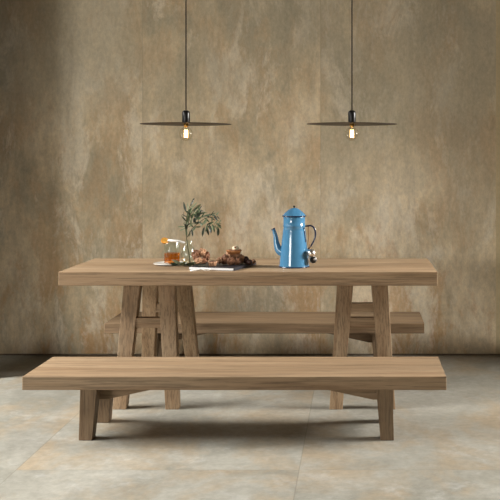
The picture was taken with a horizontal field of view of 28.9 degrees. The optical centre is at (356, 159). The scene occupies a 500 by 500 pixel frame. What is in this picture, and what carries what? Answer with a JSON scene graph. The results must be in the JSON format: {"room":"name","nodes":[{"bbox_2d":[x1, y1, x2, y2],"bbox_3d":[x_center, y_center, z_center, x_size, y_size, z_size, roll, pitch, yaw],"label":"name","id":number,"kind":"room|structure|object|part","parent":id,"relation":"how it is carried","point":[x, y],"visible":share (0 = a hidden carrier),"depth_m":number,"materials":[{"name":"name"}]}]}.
{"room":"dining room","nodes":[
{"label":"dining room","id":0,"kind":"room"},
{"bbox_2d":[0,0,495,353],"bbox_3d":[-0.875,-0.656,6.717,7.750,4.000,0.200,0,0,0],"label":"wall","id":1,"kind":"structure","parent":0,"point":[82,180],"depth_m":6.62,"materials":[{"name":"beige paint"}]},
{"bbox_2d":[0,354,499,354],"bbox_3d":[-0.875,1.339,6.614,7.250,0.009,0.006,0,0,0],"label":"baseboard","id":2,"kind":"structure","parent":1,"relation":"attached to","point":[0,354],"depth_m":6.61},
{"bbox_2d":[496,0,499,353],"bbox_3d":[0.974,-0.660,6.615,0.033,3.991,0.003,0,0,0],"label":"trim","id":3,"kind":"structure","parent":1,"relation":"attached to","point":[497,1],"depth_m":6.61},
{"bbox_2d":[0,355,499,499],"bbox_3d":[-0.875,1.394,2.909,7.750,0.100,7.817,0,0,0],"label":"floor","id":4,"kind":"structure","parent":0,"point":[218,444],"depth_m":4.55,"materials":[{"name":"beige tile"}]},
{"bbox_2d":[22,357,445,439],"bbox_3d":[-0.579,1.183,4.755,2.001,0.323,0.460,0,0,0],"label":"bench","id":5,"kind":"object","parent":4,"relation":"on","point":[99,380],"visible":1,"depth_m":4.61,"materials":[{"name":"brown wood"}]},
{"bbox_3d":[-1.291,1.214,4.641,0.086,0.259,0.084,0,0,0],"label":"leg","id":6,"kind":"part","parent":5,"relation":"part of","materials":[{"name":"brown wood"}]},
{"bbox_3d":[-1.291,1.214,4.931,0.086,0.259,0.084,0,0,0],"label":"leg","id":7,"kind":"part","parent":5,"relation":"part of","materials":[{"name":"brown wood"}]},
{"bbox_3d":[-1.096,1.131,4.755,0.455,0.091,0.090,0,0,0],"label":"rail","id":8,"kind":"part","parent":5,"relation":"part of","materials":[{"name":"brown wood"}]},
{"bbox_3d":[-0.579,1.053,4.755,2.001,0.064,0.460,0,0,0],"label":"seat","id":9,"kind":"part","parent":5,"relation":"part of","materials":[{"name":"brown wood"}]},
{"bbox_3d":[-0.061,1.131,4.755,0.455,0.091,0.090,0,0,0],"label":"rail","id":10,"kind":"part","parent":5,"relation":"part of","materials":[{"name":"brown wood"}]},
{"bbox_3d":[0.134,1.214,4.641,0.086,0.259,0.084,0,0,0],"label":"leg","id":11,"kind":"part","parent":5,"relation":"part of","materials":[{"name":"brown wood"}]},
{"bbox_2d":[59,258,436,408],"bbox_3d":[-0.579,0.969,5.515,2.014,0.750,0.830,0,0,0],"label":"dining table","id":12,"kind":"object","parent":4,"relation":"on","point":[160,287],"visible":0.9,"depth_m":5.22,"materials":[{"name":"brown wood"}]},
{"bbox_3d":[-1.252,1.006,5.250,0.129,0.676,0.160,0,0,0],"label":"leg","id":13,"kind":"part","parent":12,"relation":"part of","materials":[{"name":"brown wood"}]},
{"bbox_3d":[-1.251,1.006,5.822,0.104,0.676,0.240,0,0,-14],"label":"leg","id":14,"kind":"part","parent":12,"relation":"part of","materials":[{"name":"brown wood"}]},
{"bbox_3d":[-1.026,1.006,5.250,0.129,0.676,0.160,0,0,0],"label":"leg","id":15,"kind":"part","parent":12,"relation":"part of","materials":[{"name":"brown wood"}]},
{"bbox_2d":[153,261,186,265],"bbox_3d":[-1.061,0.589,5.455,0.188,0.010,0.188,0,0,0],"label":"plate","id":16,"kind":"object","parent":12,"relation":"on","point":[165,263],"visible":0.75,"depth_m":5.48,"materials":[{"name":"white ceramic"}]},
{"bbox_3d":[-1.052,0.528,5.460,0.091,0.125,0.091,0,0,0],"label":"drinking glass","id":17,"kind":"object","parent":16,"relation":"on","visible":0},
{"bbox_2d":[161,237,168,243],"bbox_3d":[-1.090,0.458,5.448,0.043,0.036,0.039,0,0,0],"label":"slice","id":18,"kind":"object","parent":17,"relation":"on","point":[163,240],"visible":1,"depth_m":5.44,"materials":[{"name":"orange food"}]},
{"bbox_2d":[167,239,184,243],"bbox_3d":[-1.026,0.463,5.449,0.099,0.027,0.014,0,0,-5],"label":"stick","id":19,"kind":"object","parent":17,"relation":"on","point":[169,240],"visible":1,"depth_m":5.44,"materials":[{"name":"white"}]},
{"bbox_2d":[170,260,199,265],"bbox_3d":[-0.959,0.573,5.372,0.174,0.038,0.082,0,0,-4],"label":"sprig","id":20,"kind":"object","parent":12,"relation":"on","point":[175,261],"visible":0.94,"depth_m":5.36,"materials":[{"name":"green plant"}]},
{"bbox_3d":[-1.027,1.006,5.822,0.104,0.676,0.240,0,0,14],"label":"leg","id":21,"kind":"part","parent":12,"relation":"part of","materials":[{"name":"brown wood"}]},
{"bbox_2d":[190,268,210,271],"bbox_3d":[-0.833,0.586,5.120,0.111,0.018,0.038,0,0,-14],"label":"spoon","id":22,"kind":"object","parent":12,"relation":"on","point":[204,269],"visible":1,"depth_m":5.12,"materials":[{"name":"silver metal"}]},
{"bbox_2d":[189,262,255,270],"bbox_3d":[-0.742,0.586,5.331,0.262,0.016,0.327,0,0,15],"label":"book","id":23,"kind":"object","parent":12,"relation":"on","point":[221,267],"visible":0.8,"depth_m":5.21,"materials":[{"name":"paper"}]},
{"bbox_2d":[208,260,216,266],"bbox_3d":[-0.787,0.562,5.225,0.053,0.034,0.053,0,0,0],"label":"tartlet","id":24,"kind":"object","parent":23,"relation":"on","point":[212,262],"visible":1,"depth_m":5.21,"materials":[{"name":"brown food"}]},
{"bbox_2d":[216,257,222,263],"bbox_3d":[-0.757,0.554,5.290,0.039,0.040,0.031,0,0,19],"label":"cookie","id":25,"kind":"object","parent":23,"relation":"on","point":[219,260],"visible":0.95,"depth_m":5.28,"materials":[{"name":"brown food"}]},
{"bbox_2d":[221,254,228,264],"bbox_3d":[-0.727,0.548,5.301,0.055,0.061,0.041,0,0,0],"label":"cookie","id":26,"kind":"object","parent":23,"relation":"on","point":[224,257],"visible":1,"depth_m":5.29,"materials":[{"name":"brown food"}]},
{"bbox_2d":[226,257,234,264],"bbox_3d":[-0.696,0.556,5.291,0.055,0.046,0.044,0,0,0],"label":"cookie","id":27,"kind":"object","parent":23,"relation":"on","point":[230,261],"visible":1,"depth_m":5.28,"materials":[{"name":"brown food"}]},
{"bbox_2d":[234,257,241,264],"bbox_3d":[-0.660,0.560,5.301,0.041,0.046,0.041,0,0,44],"label":"cookie","id":28,"kind":"object","parent":23,"relation":"on","point":[238,261],"visible":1,"depth_m":5.29,"materials":[{"name":"brown food"}]},
{"bbox_3d":[-0.690,0.554,5.360,0.066,0.050,0.049,0,0,0],"label":"cookie","id":29,"kind":"object","parent":23,"relation":"on","visible":0},
{"bbox_3d":[-0.669,0.535,5.342,0.050,0.053,0.044,0,0,0],"label":"cookie","id":30,"kind":"object","parent":29,"relation":"on","visible":0},
{"bbox_2d":[226,246,241,253],"bbox_3d":[-0.683,0.498,5.325,0.091,0.045,0.091,0,0,0],"label":"tart","id":31,"kind":"object","parent":30,"relation":"on","point":[235,250],"visible":1,"depth_m":5.30,"materials":[{"name":"brown food"}]},
{"bbox_3d":[-0.854,0.565,5.240,0.082,0.027,0.082,0,0,0],"label":"glass dish","id":32,"kind":"object","parent":23,"relation":"on","visible":0},
{"bbox_2d":[191,250,200,259],"bbox_3d":[-0.878,0.518,5.235,0.054,0.062,0.042,0,0,0],"label":"cookie","id":33,"kind":"object","parent":32,"relation":"in","point":[195,254],"visible":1,"depth_m":5.22,"materials":[{"name":"brown food"}]},
{"bbox_2d":[194,257,202,263],"bbox_3d":[-0.859,0.546,5.216,0.052,0.037,0.036,0,0,0],"label":"cookie","id":34,"kind":"object","parent":32,"relation":"in","point":[198,260],"visible":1,"depth_m":5.20,"materials":[{"name":"brown food"}]},
{"bbox_2d":[202,251,209,260],"bbox_3d":[-0.824,0.527,5.250,0.041,0.056,0.039,0,0,21],"label":"cookie","id":35,"kind":"object","parent":32,"relation":"in","point":[207,255],"visible":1,"depth_m":5.24,"materials":[{"name":"brown food"}]},
{"bbox_2d":[199,248,205,256],"bbox_3d":[-0.848,0.506,5.246,0.055,0.052,0.044,0,0,25],"label":"cookie","id":36,"kind":"object","parent":35,"relation":"on","point":[202,251],"visible":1,"depth_m":5.23,"materials":[{"name":"brown food"}]},
{"bbox_2d":[271,205,315,268],"bbox_3d":[-0.353,0.423,5.335,0.183,0.342,0.181,0,0,45],"label":"coffee pot","id":37,"kind":"object","parent":12,"relation":"on","point":[292,251],"visible":1,"depth_m":5.28,"materials":[{"name":"blue metal"}]},
{"bbox_3d":[-0.427,0.460,5.335,0.095,0.161,0.064,0,0,0],"label":"spout","id":38,"kind":"part","parent":37,"relation":"part of","materials":[{"name":"blue metal"}]},
{"bbox_3d":[-0.349,0.289,5.335,0.134,0.048,0.134,0,0,0],"label":"lid","id":39,"kind":"part","parent":37,"relation":"part of","materials":[{"name":"blue metal"}]},
{"bbox_3d":[-0.261,0.436,5.335,0.070,0.151,0.009,0,0,0],"label":"handle","id":40,"kind":"part","parent":37,"relation":"part of","materials":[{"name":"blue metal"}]},
{"bbox_2d":[307,227,316,262],"bbox_3d":[-0.248,0.469,5.303,0.055,0.204,0.069,0,0,0],"label":"tea infuser","id":41,"kind":"object","parent":37,"relation":"hanging from","point":[311,253],"visible":1,"depth_m":5.28,"materials":[{"name":"metal"}]},
{"bbox_3d":[-0.084,1.006,5.250,0.129,0.676,0.160,0,0,0],"label":"leg","id":42,"kind":"part","parent":12,"relation":"part of","materials":[{"name":"brown wood"}]},
{"bbox_3d":[0.142,1.006,5.250,0.129,0.676,0.160,0,0,0],"label":"leg","id":43,"kind":"part","parent":12,"relation":"part of","materials":[{"name":"brown wood"}]},
{"bbox_3d":[-0.961,0.526,5.470,0.085,0.136,0.085,0,0,0],"label":"vase","id":44,"kind":"object","parent":12,"relation":"on","visible":0},
{"bbox_2d":[178,198,221,262],"bbox_3d":[-0.896,0.405,5.470,0.257,0.378,0.103,0,0,0],"label":"branch","id":45,"kind":"object","parent":44,"relation":"in","point":[189,212],"visible":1,"depth_m":5.46,"materials":[{"name":"green plant"}]},
{"bbox_2d":[104,312,423,356],"bbox_3d":[-0.579,1.183,6.230,2.001,0.323,0.460,0,0,0],"label":"bench","id":46,"kind":"object","parent":4,"relation":"on","point":[206,322],"visible":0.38,"depth_m":6.03,"materials":[{"name":"brown wood"}]},
{"bbox_3d":[-1.291,1.214,6.054,0.086,0.259,0.084,0,0,0],"label":"leg","id":47,"kind":"part","parent":46,"relation":"part of","materials":[{"name":"brown wood"}]},
{"bbox_3d":[-1.291,1.214,6.344,0.086,0.259,0.084,0,0,0],"label":"leg","id":48,"kind":"part","parent":46,"relation":"part of","materials":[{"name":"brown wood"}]},
{"bbox_3d":[-1.096,1.131,6.230,0.455,0.091,0.090,0,0,0],"label":"rail","id":49,"kind":"part","parent":46,"relation":"part of","materials":[{"name":"brown wood"}]},
{"bbox_3d":[-0.579,1.053,6.230,2.001,0.064,0.460,0,0,0],"label":"seat","id":50,"kind":"part","parent":46,"relation":"part of","materials":[{"name":"brown wood"}]},
{"bbox_3d":[-0.061,1.131,6.230,0.455,0.091,0.090,0,0,0],"label":"rail","id":51,"kind":"part","parent":46,"relation":"part of","materials":[{"name":"brown wood"}]},
{"bbox_3d":[0.134,1.214,6.054,0.086,0.259,0.084,0,0,0],"label":"leg","id":52,"kind":"part","parent":46,"relation":"part of","materials":[{"name":"brown wood"}]},
{"bbox_3d":[-0.875,-2.706,2.909,7.750,0.100,7.817,0,0,0],"label":"ceiling","id":53,"kind":"structure","parent":0,"visible":0},
{"bbox_2d":[140,0,230,137],"bbox_3d":[-0.971,-1.382,5.450,0.513,2.548,0.513,0,0,0],"label":"pendant lamp","id":54,"kind":"object","parent":53,"relation":"hanging from","point":[185,122],"visible":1,"depth_m":5.45,"materials":[{"name":"brown metal"}]},
{"bbox_3d":[-0.971,-0.206,5.450,0.513,0.008,0.513,0,0,0],"label":"lamp shade","id":55,"kind":"part","parent":54,"relation":"part of","materials":[{"name":"brown metal"}]},
{"bbox_2d":[182,110,189,121],"bbox_3d":[-0.971,-0.246,5.450,0.045,0.073,0.045,0,0,0],"label":"socket","id":56,"kind":"object","parent":54,"relation":"attached to","point":[185,114],"depth_m":5.43,"materials":[{"name":"black metal"}]},
{"bbox_3d":[-0.971,-1.454,5.450,0.007,2.344,0.007,0,0,0],"label":"cord","id":57,"kind":"part","parent":54,"relation":"part of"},
{"bbox_2d":[308,0,396,137],"bbox_3d":[-0.028,-1.382,5.450,0.513,2.548,0.513,0,0,-23],"label":"pendant lamp","id":58,"kind":"object","parent":53,"relation":"hanging from","point":[351,122],"visible":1,"depth_m":5.45,"materials":[{"name":"brown metal"}]},
{"bbox_2d":[348,110,355,121],"bbox_3d":[-0.028,-0.246,5.450,0.045,0.073,0.045,0,0,-23],"label":"socket","id":59,"kind":"object","parent":58,"relation":"attached to","point":[351,114],"depth_m":5.43,"materials":[{"name":"black metal"}]},
{"bbox_3d":[-0.028,-1.454,5.450,0.007,2.345,0.007,0,0,-23],"label":"cord","id":60,"kind":"part","parent":58,"relation":"part of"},
{"bbox_3d":[-0.028,-0.206,5.450,0.513,0.008,0.513,0,0,-23],"label":"lamp shade","id":61,"kind":"part","parent":58,"relation":"part of","materials":[{"name":"brown metal"}]}
]}

